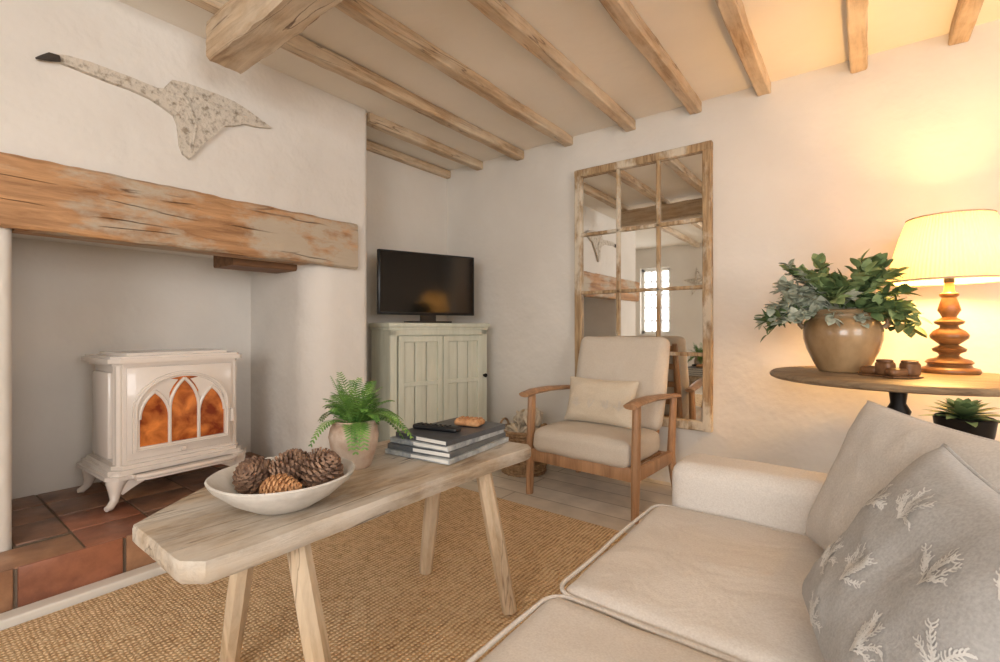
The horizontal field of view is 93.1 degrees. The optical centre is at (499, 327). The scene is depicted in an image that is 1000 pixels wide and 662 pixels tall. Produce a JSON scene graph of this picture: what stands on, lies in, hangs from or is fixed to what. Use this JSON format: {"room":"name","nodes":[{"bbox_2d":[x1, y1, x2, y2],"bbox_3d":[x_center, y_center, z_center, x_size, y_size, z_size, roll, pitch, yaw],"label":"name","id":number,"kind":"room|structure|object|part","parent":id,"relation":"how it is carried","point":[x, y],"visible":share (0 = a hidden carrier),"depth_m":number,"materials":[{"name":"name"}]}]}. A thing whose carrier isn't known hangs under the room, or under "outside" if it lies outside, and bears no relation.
{"room":"living room","nodes":[
{"label":"living room","id":0,"kind":"room"},
{"bbox_2d":[0,227,11,551],"bbox_3d":[-2.330,0.265,1.744,0.980,1.370,0.640,0,0,37],"label":"wall","id":1,"kind":"structure","parent":0,"point":[5,232],"depth_m":1.69,"materials":[{"name":"paint"}]},
{"bbox_2d":[12,237,250,498],"bbox_3d":[-2.063,0.265,2.669,0.280,1.370,1.155,0,0,37],"label":"wall","id":2,"kind":"structure","parent":0,"point":[70,301],"depth_m":2.39,"materials":[{"name":"paint"}]},
{"bbox_2d":[0,0,365,259],"bbox_3d":[-1.859,-0.880,2.359,0.980,0.920,2.190,0,0,37],"label":"chimney breast","id":3,"kind":"object","parent":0,"point":[311,161],"visible":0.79,"depth_m":2.06,"materials":[{"name":"paint"}]},
{"bbox_2d":[35,52,271,159],"bbox_3d":[-1.432,-0.927,2.078,0.038,0.335,0.874,0,0,37],"label":"wall decoration","id":4,"kind":"object","parent":3,"relation":"attached to","point":[199,114],"visible":1,"depth_m":2.12,"materials":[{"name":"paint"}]},
{"bbox_2d":[0,152,357,269],"bbox_3d":[-1.524,-0.483,2.040,0.167,0.273,2.050,0,0,37],"label":"mantel beam","id":5,"kind":"structure","parent":3,"relation":"attached to","point":[39,197],"depth_m":2.01,"materials":[{"name":"brown wood"}]},
{"bbox_2d":[251,259,365,457],"bbox_3d":[-1.314,0.265,3.072,0.980,1.370,0.395,0,0,37],"label":"wall","id":6,"kind":"structure","parent":0,"point":[308,323],"depth_m":2.79,"materials":[{"name":"paint"}]},
{"bbox_2d":[214,256,296,273],"bbox_3d":[-1.355,-0.371,2.637,0.242,0.094,0.344,0,0,37],"label":"lintel timber","id":7,"kind":"object","parent":6,"relation":"attached to","point":[220,262],"visible":0.55,"depth_m":2.55,"materials":[{"name":"brown wood"}]},
{"bbox_2d":[366,150,446,403],"bbox_3d":[-1.020,-0.195,3.795,0.570,2.290,1.110,0,0,37],"label":"wall","id":8,"kind":"structure","parent":0,"point":[406,205],"depth_m":3.62,"materials":[{"name":"white paint"}]},
{"bbox_2d":[118,0,999,170],"bbox_3d":[-0.124,-1.390,0.661,5.800,0.100,5.300,0,0,37],"label":"ceiling","id":9,"kind":"structure","parent":0,"point":[792,37],"depth_m":2.27,"materials":[{"name":"paint"}]},
{"bbox_2d":[204,0,347,70],"bbox_3d":[0.558,-1.188,0.689,4.330,0.192,0.176,0,0,37],"label":"cross beam","id":10,"kind":"structure","parent":9,"relation":"attached to","point":[240,33],"depth_m":1.78,"materials":[{"name":"brown wood"}]},
{"bbox_2d":[186,0,522,159],"bbox_3d":[-1.345,-1.306,1.632,0.083,0.079,4.938,0,0,37],"label":"joist","id":11,"kind":"object","parent":9,"relation":"attached to","point":[299,45],"depth_m":2.53,"materials":[{"name":"brown wood"}]},
{"bbox_2d":[366,139,450,178],"bbox_3d":[-0.773,-1.308,3.606,0.050,0.066,1.100,0,0,37],"label":"wall plate timber","id":12,"kind":"object","parent":9,"relation":"attached to","point":[372,146],"depth_m":3.64,"materials":[{"name":"brown wood"}]},
{"bbox_2d":[366,113,482,170],"bbox_3d":[-0.499,-1.304,3.398,0.075,0.073,1.103,0,0,37],"label":"joist","id":13,"kind":"object","parent":9,"relation":"attached to","point":[374,122],"depth_m":3.28,"materials":[{"name":"brown wood"}]},
{"bbox_2d":[336,0,572,147],"bbox_3d":[-1.012,-1.306,1.377,0.082,0.077,4.938,0,0,37],"label":"joist","id":14,"kind":"object","parent":9,"relation":"attached to","point":[361,11],"depth_m":2.31,"materials":[{"name":"brown wood"}]},
{"bbox_2d":[469,0,634,130],"bbox_3d":[-0.655,-1.306,1.104,0.081,0.077,4.938,0,0,37],"label":"joist","id":15,"kind":"object","parent":9,"relation":"attached to","point":[501,12],"depth_m":2.24,"materials":[{"name":"brown wood"}]},
{"bbox_2d":[600,0,701,114],"bbox_3d":[-0.334,-1.311,0.858,0.080,0.081,4.938,0,0,37],"label":"joist","id":16,"kind":"object","parent":9,"relation":"attached to","point":[623,12],"depth_m":2.19,"materials":[{"name":"brown wood"}]},
{"bbox_2d":[714,0,771,97],"bbox_3d":[-0.047,-1.308,0.639,0.082,0.078,4.938,0,0,37],"label":"joist","id":17,"kind":"object","parent":9,"relation":"attached to","point":[733,14],"depth_m":2.14,"materials":[{"name":"brown wood"}]},
{"bbox_2d":[845,0,867,71],"bbox_3d":[0.277,-1.308,0.391,0.078,0.079,4.938,0,0,37],"label":"joist","id":18,"kind":"object","parent":9,"relation":"attached to","point":[856,10],"depth_m":2.05,"materials":[{"name":"brown wood"}]},
{"bbox_2d":[949,0,984,45],"bbox_3d":[0.568,-1.305,0.169,0.081,0.074,4.938,0,0,37],"label":"joist","id":19,"kind":"object","parent":9,"relation":"attached to","point":[966,14],"depth_m":1.98,"materials":[{"name":"brown wood"}]},
{"bbox_2d":[458,464,671,530],"bbox_3d":[-0.124,1.000,0.661,5.800,0.100,5.300,0,0,37],"label":"floor","id":20,"kind":"structure","parent":0,"point":[583,496],"depth_m":2.70,"materials":[{"name":"beige wood"}]},
{"bbox_2d":[0,562,166,630],"bbox_3d":[-1.188,0.932,2.015,0.065,0.035,2.440,0,0,37],"label":"trim","id":21,"kind":"structure","parent":20,"relation":"on","point":[17,616],"depth_m":1.63,"materials":[{"name":"white paint"}]},
{"bbox_2d":[0,452,266,613],"bbox_3d":[-1.682,0.869,2.181,0.918,0.163,1.463,0,0,37],"label":"hearth","id":22,"kind":"object","parent":20,"relation":"on","point":[64,540],"visible":0.38,"depth_m":1.81,"materials":[{"name":"brown tile"}]},
{"bbox_2d":[76,348,245,511],"bbox_3d":[-1.646,0.450,2.369,0.523,0.672,0.615,0,0,35],"label":"wood-burning stove","id":23,"kind":"object","parent":22,"relation":"on","point":[156,413],"visible":0.95,"depth_m":2.21,"materials":[{"name":"beige ceramic"}]},
{"bbox_2d":[0,487,622,661],"bbox_3d":[-0.219,0.944,0.722,3.025,0.011,3.280,0,0,37],"label":"rug","id":24,"kind":"object","parent":20,"relation":"on","point":[378,606],"visible":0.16,"depth_m":1.63,"materials":[{"name":"beige wicker"}]},
{"bbox_2d":[132,440,530,661],"bbox_3d":[-0.391,0.684,1.426,0.562,0.507,1.129,0,0,37],"label":"coffee table","id":25,"kind":"object","parent":24,"relation":"on","point":[199,538],"visible":0.67,"depth_m":1.13,"materials":[{"name":"brown wood"}]},
{"bbox_2d":[204,447,354,514],"bbox_3d":[-0.527,0.366,1.161,0.329,0.128,0.329,0,0,37],"label":"bowl","id":26,"kind":"object","parent":25,"relation":"on","point":[294,480],"visible":1,"depth_m":1.13,"materials":[{"name":"white ceramic"}]},
{"bbox_2d":[309,372,413,469],"bbox_3d":[-0.443,0.287,1.496,0.314,0.287,0.298,0,0,-31],"label":"potted fern","id":27,"kind":"object","parent":25,"relation":"on","point":[353,435],"visible":1,"depth_m":1.44,"materials":[{"name":"plant"}]},
{"bbox_2d":[328,417,378,469],"bbox_3d":[-0.456,0.357,1.483,0.150,0.146,0.149,0,0,37],"label":"pot","id":28,"kind":"object","parent":27,"relation":"on","point":[341,435],"depth_m":1.43,"materials":[{"name":"ceramic"}]},
{"bbox_2d":[385,417,508,464],"bbox_3d":[-0.181,0.394,1.712,0.282,0.070,0.373,0,0,31],"label":"books","id":29,"kind":"object","parent":25,"relation":"on","point":[447,448],"visible":0.94,"depth_m":1.59,"materials":[{"name":"white paper"}]},
{"bbox_2d":[413,422,460,432],"bbox_3d":[-0.223,0.349,1.668,0.180,0.018,0.044,0,0,25],"label":"remote control","id":30,"kind":"object","parent":29,"relation":"on","point":[426,426],"visible":1,"depth_m":1.65,"materials":[{"name":"black plastic"}]},
{"bbox_2d":[454,416,484,426],"bbox_3d":[-0.112,0.345,1.748,0.101,0.030,0.072,0,0,20],"label":"trinket","id":31,"kind":"object","parent":29,"relation":"on","point":[467,421],"visible":1,"depth_m":1.72},
{"bbox_2d":[467,453,828,661],"bbox_3d":[0.475,0.551,0.631,0.958,0.769,1.526,0,0,37],"label":"sofa","id":32,"kind":"object","parent":24,"relation":"on","point":[718,573],"visible":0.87,"depth_m":0.90,"materials":[{"name":"fabric"}]},
{"bbox_2d":[467,594,736,661],"bbox_3d":[0.218,0.570,0.463,0.754,0.173,0.600,0,0,37],"label":"seat cushion","id":33,"kind":"object","parent":32,"relation":"on","point":[567,627],"depth_m":0.76,"materials":[{"name":"fabric"}]},
{"bbox_2d":[559,504,824,661],"bbox_3d":[0.572,0.569,0.924,0.753,0.174,0.593,0,0,37],"label":"seat cushion","id":34,"kind":"object","parent":32,"relation":"on","point":[718,582],"depth_m":0.92,"materials":[{"name":"fabric"}]},
{"bbox_2d":[802,443,999,661],"bbox_3d":[0.510,0.329,0.575,0.210,0.313,0.414,0,0,24],"label":"patterned cushion","id":35,"kind":"object","parent":32,"relation":"on","point":[914,576],"visible":1,"depth_m":0.55,"materials":[{"name":"grey fabric"}]},
{"bbox_2d":[804,400,999,549],"bbox_3d":[0.717,0.320,0.819,0.358,0.316,0.547,0,0,37],"label":"cushion","id":36,"kind":"object","parent":32,"relation":"on","point":[881,441],"depth_m":0.90,"materials":[{"name":"beige fabric"}]},
{"bbox_3d":[1.238,0.632,1.256,0.192,0.604,0.180,0,0,37],"label":"plant stand","id":37,"kind":"object","parent":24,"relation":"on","visible":0},
{"bbox_2d":[919,398,999,439],"bbox_3d":[1.234,0.259,1.263,0.182,0.140,0.186,0,0,6],"label":"potted succulent","id":38,"kind":"object","parent":37,"relation":"on","point":[959,414],"visible":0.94,"depth_m":1.23,"materials":[{"name":"green plant"}]},
{"bbox_2d":[932,413,997,439],"bbox_3d":[1.234,0.282,1.260,0.126,0.094,0.125,0,0,37],"label":"succulent pot","id":39,"kind":"object","parent":38,"relation":"on","point":[987,426],"depth_m":1.22,"materials":[{"name":"black ceramic"}]},
{"bbox_2d":[369,323,489,441],"bbox_3d":[-0.491,0.458,3.421,0.811,0.985,0.351,0,0,-38],"label":"base cabinet","id":40,"kind":"object","parent":20,"relation":"on","point":[432,372],"visible":0.7,"depth_m":3.25,"materials":[{"name":"green paint"}]},
{"bbox_2d":[377,249,473,322],"bbox_3d":[-0.509,-0.281,3.350,0.730,0.490,0.160,0,0,-33],"label":"television","id":41,"kind":"object","parent":40,"relation":"on","point":[426,285],"visible":0.99,"depth_m":3.31,"materials":[{"name":"black plastic"}]},
{"bbox_2d":[500,408,546,477],"bbox_3d":[0.158,0.735,3.152,0.350,0.431,0.344,0,0,37],"label":"wicker basket","id":42,"kind":"object","parent":20,"relation":"on","point":[516,431],"visible":0.38,"depth_m":3.05,"materials":[{"name":"wicker"}]},
{"bbox_2d":[519,336,680,522],"bbox_3d":[0.590,0.502,2.725,0.716,0.908,0.658,0,0,40],"label":"wooden armchair","id":43,"kind":"object","parent":20,"relation":"on","point":[605,450],"visible":0.87,"depth_m":2.65,"materials":[{"name":"brown wood"}]},
{"bbox_2d":[534,420,659,466],"bbox_3d":[0.539,0.626,2.664,0.592,0.163,0.439,0,0,40],"label":"seat cushion","id":44,"kind":"object","parent":43,"relation":"on","point":[582,443],"depth_m":2.52,"materials":[{"name":"fabric"}]},
{"bbox_2d":[564,376,638,428],"bbox_3d":[0.579,0.423,2.743,0.444,0.256,0.128,0,0,41],"label":"lumbar cushion","id":45,"kind":"object","parent":43,"relation":"on","point":[591,400],"visible":0.97,"depth_m":2.69,"materials":[{"name":"fabric"}]},
{"bbox_2d":[576,336,669,429],"bbox_3d":[0.724,0.316,2.882,0.587,0.536,0.202,0,0,40],"label":"cushion","id":46,"kind":"object","parent":43,"relation":"on","point":[643,359],"depth_m":2.79,"materials":[{"name":"fabric"}]},
{"bbox_2d":[769,366,999,414],"bbox_3d":[1.539,0.561,1.832,0.866,0.762,0.866,0,0,37],"label":"round side table","id":47,"kind":"object","parent":20,"relation":"on","point":[985,384],"visible":0.46,"depth_m":1.62,"materials":[{"name":"brown wood"}]},
{"bbox_2d":[753,250,932,372],"bbox_3d":[1.415,-0.074,1.998,0.608,0.505,0.426,0,0,34],"label":"potted plant","id":48,"kind":"object","parent":47,"relation":"on","point":[843,332],"visible":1,"depth_m":1.88,"materials":[{"name":"plant"}]},
{"bbox_2d":[858,359,895,376],"bbox_3d":[1.408,0.148,1.768,0.050,0.064,0.112,0,0,-17],"label":"shoe","id":49,"kind":"object","parent":47,"relation":"on","point":[878,370],"visible":0.85,"depth_m":1.75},
{"bbox_2d":[882,360,923,378],"bbox_3d":[1.446,0.148,1.702,0.112,0.064,0.050,0,0,-1],"label":"shoe","id":50,"kind":"object","parent":47,"relation":"on","point":[908,369],"visible":1,"depth_m":1.68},
{"bbox_2d":[887,209,999,374],"bbox_3d":[1.798,-0.133,1.898,0.399,0.624,0.399,0,0,37],"label":"table lamp","id":51,"kind":"object","parent":47,"relation":"on","point":[948,249],"visible":0.94,"depth_m":1.82,"materials":[{"name":"beige fabric"}]},
{"bbox_3d":[1.798,-0.314,1.898,0.395,0.255,0.395,0,0,37],"label":"lamp shade","id":52,"kind":"part","parent":51,"relation":"part of","materials":[{"name":"white fabric"}]},
{"bbox_3d":[1.798,-0.315,1.898,0.399,0.261,0.399,0,0,37],"label":"shade trim","id":53,"kind":"part","parent":51,"relation":"part of","materials":[{"name":"white fabric"}]},
{"bbox_2d":[447,19,999,482],"bbox_3d":[1.440,-0.195,2.707,5.800,2.290,0.150,0,0,37],"label":"wall","id":54,"kind":"structure","parent":0,"point":[835,162],"depth_m":2.56,"materials":[{"name":"paint"}]},
{"bbox_2d":[574,140,712,432],"bbox_3d":[0.875,-0.239,3.010,0.887,1.682,0.050,0,0,37],"label":"mirror","id":55,"kind":"object","parent":54,"relation":"attached to","point":[643,230],"visible":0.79,"depth_m":2.92,"materials":[{"name":"clear glass"}]}
]}

